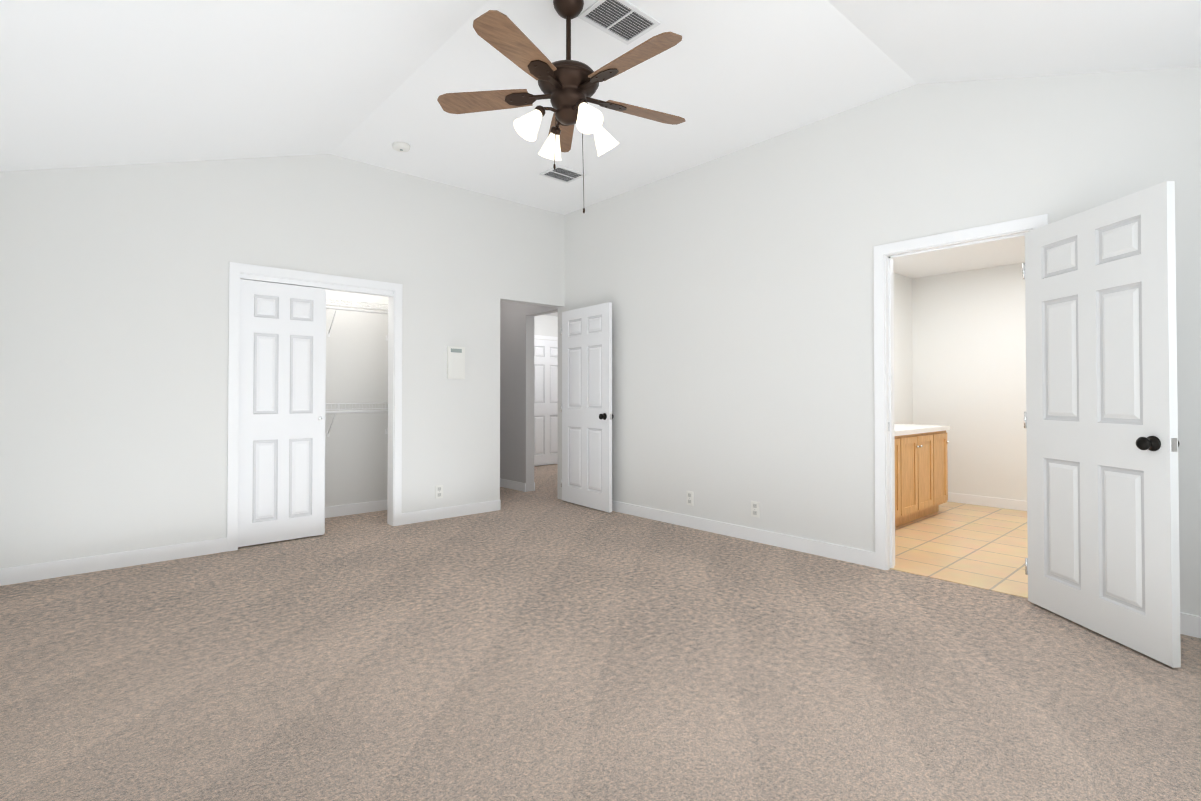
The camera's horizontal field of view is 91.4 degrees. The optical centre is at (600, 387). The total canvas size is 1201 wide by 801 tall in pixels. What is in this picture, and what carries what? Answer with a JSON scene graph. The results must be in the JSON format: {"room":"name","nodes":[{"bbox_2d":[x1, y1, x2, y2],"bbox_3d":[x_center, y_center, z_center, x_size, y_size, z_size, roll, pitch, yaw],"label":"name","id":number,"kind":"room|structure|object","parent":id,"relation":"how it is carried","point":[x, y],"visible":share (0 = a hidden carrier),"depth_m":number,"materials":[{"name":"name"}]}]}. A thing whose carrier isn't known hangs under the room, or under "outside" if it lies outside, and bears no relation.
{"room":"empty bedroom","nodes":[
{"label":"empty bedroom","id":0,"kind":"room"},
{"bbox_2d":[0,154,563,568],"bbox_3d":[-2.119,-0.426,4.902,4.520,3.250,0.120,1,-1,-42],"label":"wall","id":1,"kind":"structure","parent":0,"point":[114,302],"depth_m":4.12,"materials":[{"name":"white paint"}]},
{"bbox_2d":[0,537,226,585],"bbox_3d":[-3.184,1.135,3.845,1.249,0.100,0.012,1,-1,-42],"label":"baseboard","id":2,"kind":"structure","parent":1,"relation":"attached to","point":[40,571],"depth_m":3.81,"materials":[{"name":"white paint"}]},
{"bbox_2d":[238,279,325,546],"bbox_3d":[-2.465,0.188,4.552,0.600,1.988,0.035,1,-1,-42],"label":"closet door","id":3,"kind":"structure","parent":1,"relation":"in","point":[281,416],"depth_m":4.53,"materials":[{"name":"white paint"}]},
{"bbox_2d":[227,262,402,551],"bbox_3d":[-2.271,0.141,4.749,1.302,2.111,0.136,1,-1,-42],"label":"door frame","id":4,"kind":"structure","parent":1,"relation":"attached to","point":[237,271],"depth_m":4.70,"materials":[{"name":"white paint"}]},
{"bbox_2d":[324,306,325,532],"bbox_3d":[-2.482,0.189,4.598,0.600,1.988,0.032,1,-1,-42],"label":"closet door","id":5,"kind":"structure","parent":1,"relation":"in","point":[325,411],"depth_m":4.79,"materials":[{"name":"white paint"}]},
{"bbox_2d":[435,485,442,498],"bbox_3d":[-1.479,0.955,5.368,0.074,0.120,0.010,1,-1,-42],"label":"electrical outlet","id":6,"kind":"object","parent":1,"relation":"attached to","point":[438,491],"visible":1,"depth_m":5.37,"materials":[{"name":"white plastic"}]},
{"bbox_2d":[401,500,500,524],"bbox_3d":[-1.369,1.156,5.462,1.009,0.100,0.012,1,-1,-42],"label":"baseboard","id":7,"kind":"structure","parent":1,"relation":"attached to","point":[475,508],"depth_m":5.43,"materials":[{"name":"white paint"}]},
{"bbox_2d":[447,346,464,378],"bbox_3d":[-1.351,-0.234,5.481,0.170,0.300,0.034,1,-1,-42],"label":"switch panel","id":8,"kind":"object","parent":1,"relation":"attached to","point":[455,362],"visible":0.98,"depth_m":5.46,"materials":[{"name":"white plastic"}]},
{"bbox_2d":[325,290,387,506],"bbox_3d":[-2.772,-0.096,5.307,1.750,2.600,0.100,1,-1,-42],"label":"wall","id":9,"kind":"structure","parent":0,"point":[356,457],"depth_m":5.62,"materials":[{"name":"white paint"}]},
{"bbox_2d":[325,500,386,517],"bbox_3d":[-2.735,1.153,5.249,1.750,0.100,0.012,1,-1,-42],"label":"baseboard","id":10,"kind":"structure","parent":9,"relation":"attached to","point":[365,507],"depth_m":5.59,"materials":[{"name":"white paint"}]},
{"bbox_2d":[325,402,387,436],"bbox_3d":[-2.636,0.295,5.150,1.747,0.314,0.306,1,-1,-42],"label":"closet shelf","id":11,"kind":"object","parent":9,"relation":"attached to","point":[352,410],"visible":0.23,"depth_m":5.36,"materials":[{"name":"white metal"}]},
{"bbox_2d":[326,298,387,340],"bbox_3d":[-2.636,-0.635,5.162,1.747,0.314,0.306,1,-1,-42],"label":"closet shelf","id":12,"kind":"object","parent":9,"relation":"attached to","point":[351,309],"visible":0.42,"depth_m":5.39,"materials":[{"name":"white metal"}]},
{"bbox_2d":[534,315,557,465],"bbox_3d":[-1.169,-0.044,9.362,2.600,2.600,0.120,1,-1,-42],"label":"wall","id":13,"kind":"structure","parent":0,"point":[545,325],"depth_m":9.55,"materials":[{"name":"white paint"}]},
{"bbox_2d":[534,335,557,339],"bbox_3d":[-0.885,0.208,9.521,0.900,2.100,0.016,1,-1,-42],"label":"door frame","id":14,"kind":"structure","parent":13,"relation":"attached to","point":[545,337],"depth_m":9.52,"materials":[{"name":"white paint"}]},
{"bbox_2d":[534,339,557,465],"bbox_3d":[-0.856,0.236,9.488,0.762,2.018,0.093,1,-1,-42],"label":"hall door","id":15,"kind":"structure","parent":13,"relation":"in","point":[545,402],"depth_m":9.48,"materials":[{"name":"white paint"}]},
{"bbox_2d":[544,312,557,316],"bbox_3d":[-0.311,-1.237,8.414,2.600,0.080,2.700,1,-1,-42],"label":"ceiling","id":16,"kind":"structure","parent":0,"point":[553,314],"depth_m":9.46,"materials":[{"name":"white paint"}]},
{"bbox_2d":[0,464,1200,800],"bbox_3d":[-0.100,1.226,4.659,7.400,0.060,8.700,1,-1,-42],"label":"floor carpet","id":17,"kind":"object","parent":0,"point":[542,642],"visible":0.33,"depth_m":2.35,"materials":[{"name":"beige carpet"}]},
{"bbox_2d":[0,0,1200,214],"bbox_3d":[-0.189,-1.631,2.707,4.580,0.837,5.750,1,-1,-42],"label":"ceiling","id":18,"kind":"structure","parent":0,"point":[102,82],"depth_m":3.25,"materials":[{"name":"white paint"}]},
{"bbox_2d":[392,142,409,151],"bbox_3d":[-1.564,-1.885,4.598,0.136,0.040,0.136,1,-1,-42],"label":"smoke detector","id":19,"kind":"object","parent":18,"relation":"attached to","point":[401,146],"visible":1,"depth_m":4.56,"materials":[{"name":"white plastic"}]},
{"bbox_2d":[437,0,685,212],"bbox_3d":[-0.123,-1.395,2.883,1.307,1.065,1.264,1,-1,-42],"label":"fan","id":20,"kind":"object","parent":18,"relation":"hanging from","point":[568,86],"visible":1,"depth_m":2.83,"materials":[{"name":"brown wood"}]},
{"bbox_2d":[539,165,586,183],"bbox_3d":[-0.333,-1.893,5.201,0.320,0.010,0.270,1,-1,-42],"label":"ceiling vent","id":21,"kind":"object","parent":18,"relation":"in","point":[563,174],"visible":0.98,"depth_m":5.21,"materials":[{"name":"white metal"}]},
{"bbox_2d":[578,0,660,44],"bbox_3d":[0.100,-1.920,3.055,0.360,0.010,0.250,1,-1,-42],"label":"ceiling vent","id":22,"kind":"object","parent":18,"relation":"in","point":[626,22],"visible":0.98,"depth_m":3.05,"materials":[{"name":"white metal"}]},
{"bbox_2d":[500,66,1200,615],"bbox_3d":[0.617,-0.421,5.319,0.120,3.250,8.540,1,-1,-42],"label":"wall","id":23,"kind":"structure","parent":0,"point":[737,288],"depth_m":4.22,"materials":[{"name":"white paint"}]},
{"bbox_2d":[500,478,525,491],"bbox_3d":[-1.132,1.177,7.162,0.012,0.100,0.750,1,-1,-42],"label":"baseboard","id":24,"kind":"structure","parent":23,"relation":"attached to","point":[505,483],"depth_m":7.06,"materials":[{"name":"white paint"}]},
{"bbox_2d":[561,302,613,512],"bbox_3d":[-0.153,0.191,5.960,0.151,2.018,0.842,1,-1,-37],"label":"bedroom door","id":25,"kind":"structure","parent":23,"relation":"in","point":[586,410],"depth_m":5.91,"materials":[{"name":"white paint"}]},
{"bbox_2d":[687,491,693,505],"bbox_3d":[0.768,0.950,5.034,0.010,0.120,0.074,1,-1,-42],"label":"electrical outlet","id":26,"kind":"object","parent":23,"relation":"attached to","point":[690,497],"visible":1,"depth_m":5.02,"materials":[{"name":"white plastic"}]},
{"bbox_2d":[612,500,874,567],"bbox_3d":[0.709,1.151,5.096,0.012,0.100,3.324,1,-1,-42],"label":"baseboard","id":27,"kind":"structure","parent":23,"relation":"attached to","point":[834,551],"depth_m":4.53,"materials":[{"name":"white paint"}]},
{"bbox_2d":[751,501,759,517],"bbox_3d":[1.200,0.944,4.548,0.010,0.120,0.074,1,-1,-42],"label":"electrical outlet","id":28,"kind":"object","parent":23,"relation":"attached to","point":[755,509],"visible":1,"depth_m":4.54,"materials":[{"name":"white plastic"}]},
{"bbox_2d":[874,214,1047,569],"bbox_3d":[2.175,0.121,3.565,0.152,2.121,0.932,1,-1,-42],"label":"door frame","id":29,"kind":"structure","parent":23,"relation":"attached to","point":[885,254],"depth_m":3.83,"materials":[{"name":"white paint"}]},
{"bbox_2d":[1022,181,1180,667],"bbox_3d":[2.367,0.151,2.827,0.151,2.018,0.796,0,-1,-2],"label":"bathroom door","id":30,"kind":"structure","parent":23,"relation":"in","point":[1101,421],"depth_m":2.72,"materials":[{"name":"white paint"}]},
{"bbox_2d":[1180,612,1200,637],"bbox_3d":[2.872,1.120,2.670,0.012,0.100,1.314,1,-1,-42],"label":"baseboard","id":31,"kind":"structure","parent":23,"relation":"attached to","point":[1190,624],"depth_m":2.76,"materials":[{"name":"white paint"}]},
{"bbox_2d":[893,272,912,423],"bbox_3d":[2.362,-0.092,5.611,2.880,2.600,0.120,1,-1,-42],"label":"wall","id":32,"kind":"structure","parent":0,"point":[903,394],"depth_m":6.36,"materials":[{"name":"white paint"}]},
{"bbox_2d":[890,501,1027,597],"bbox_3d":[3.164,1.209,4.721,3.085,0.034,2.490,1,-1,-42],"label":"floor","id":33,"kind":"structure","parent":0,"point":[981,547],"depth_m":4.35,"materials":[{"name":"beige tile"}]},
{"bbox_2d":[895,428,949,526],"bbox_3d":[2.479,0.801,5.228,1.900,0.796,0.582,1,-1,-42],"label":"bathroom vanity","id":34,"kind":"object","parent":33,"relation":"on","point":[921,474],"depth_m":5.21,"materials":[{"name":"brown wood"}]},
{"bbox_2d":[894,424,949,435],"bbox_3d":[2.475,0.383,5.238,1.930,0.040,0.570,1,-1,-42],"label":"countertop","id":35,"kind":"structure","parent":34,"relation":"on","point":[897,427],"depth_m":5.37,"materials":[{"name":"white stone"}]},
{"bbox_2d":[893,237,1024,277],"bbox_3d":[3.196,-1.283,4.782,3.000,0.080,2.490,1,-1,-42],"label":"ceiling","id":36,"kind":"structure","parent":0,"point":[992,254],"depth_m":5.63,"materials":[{"name":"white paint"}]},
{"bbox_2d":[912,263,1026,500],"bbox_3d":[4.271,-0.091,5.724,0.120,2.600,2.490,1,-1,-42],"label":"wall","id":37,"kind":"structure","parent":0,"point":[969,354],"depth_m":6.06,"materials":[{"name":"white paint"}]},
{"bbox_2d":[947,492,1026,510],"bbox_3d":[4.211,1.158,5.676,0.012,0.100,2.220,1,-1,-42],"label":"baseboard","id":38,"kind":"structure","parent":37,"relation":"attached to","point":[952,497],"depth_m":5.96,"materials":[{"name":"white paint"}]}
]}

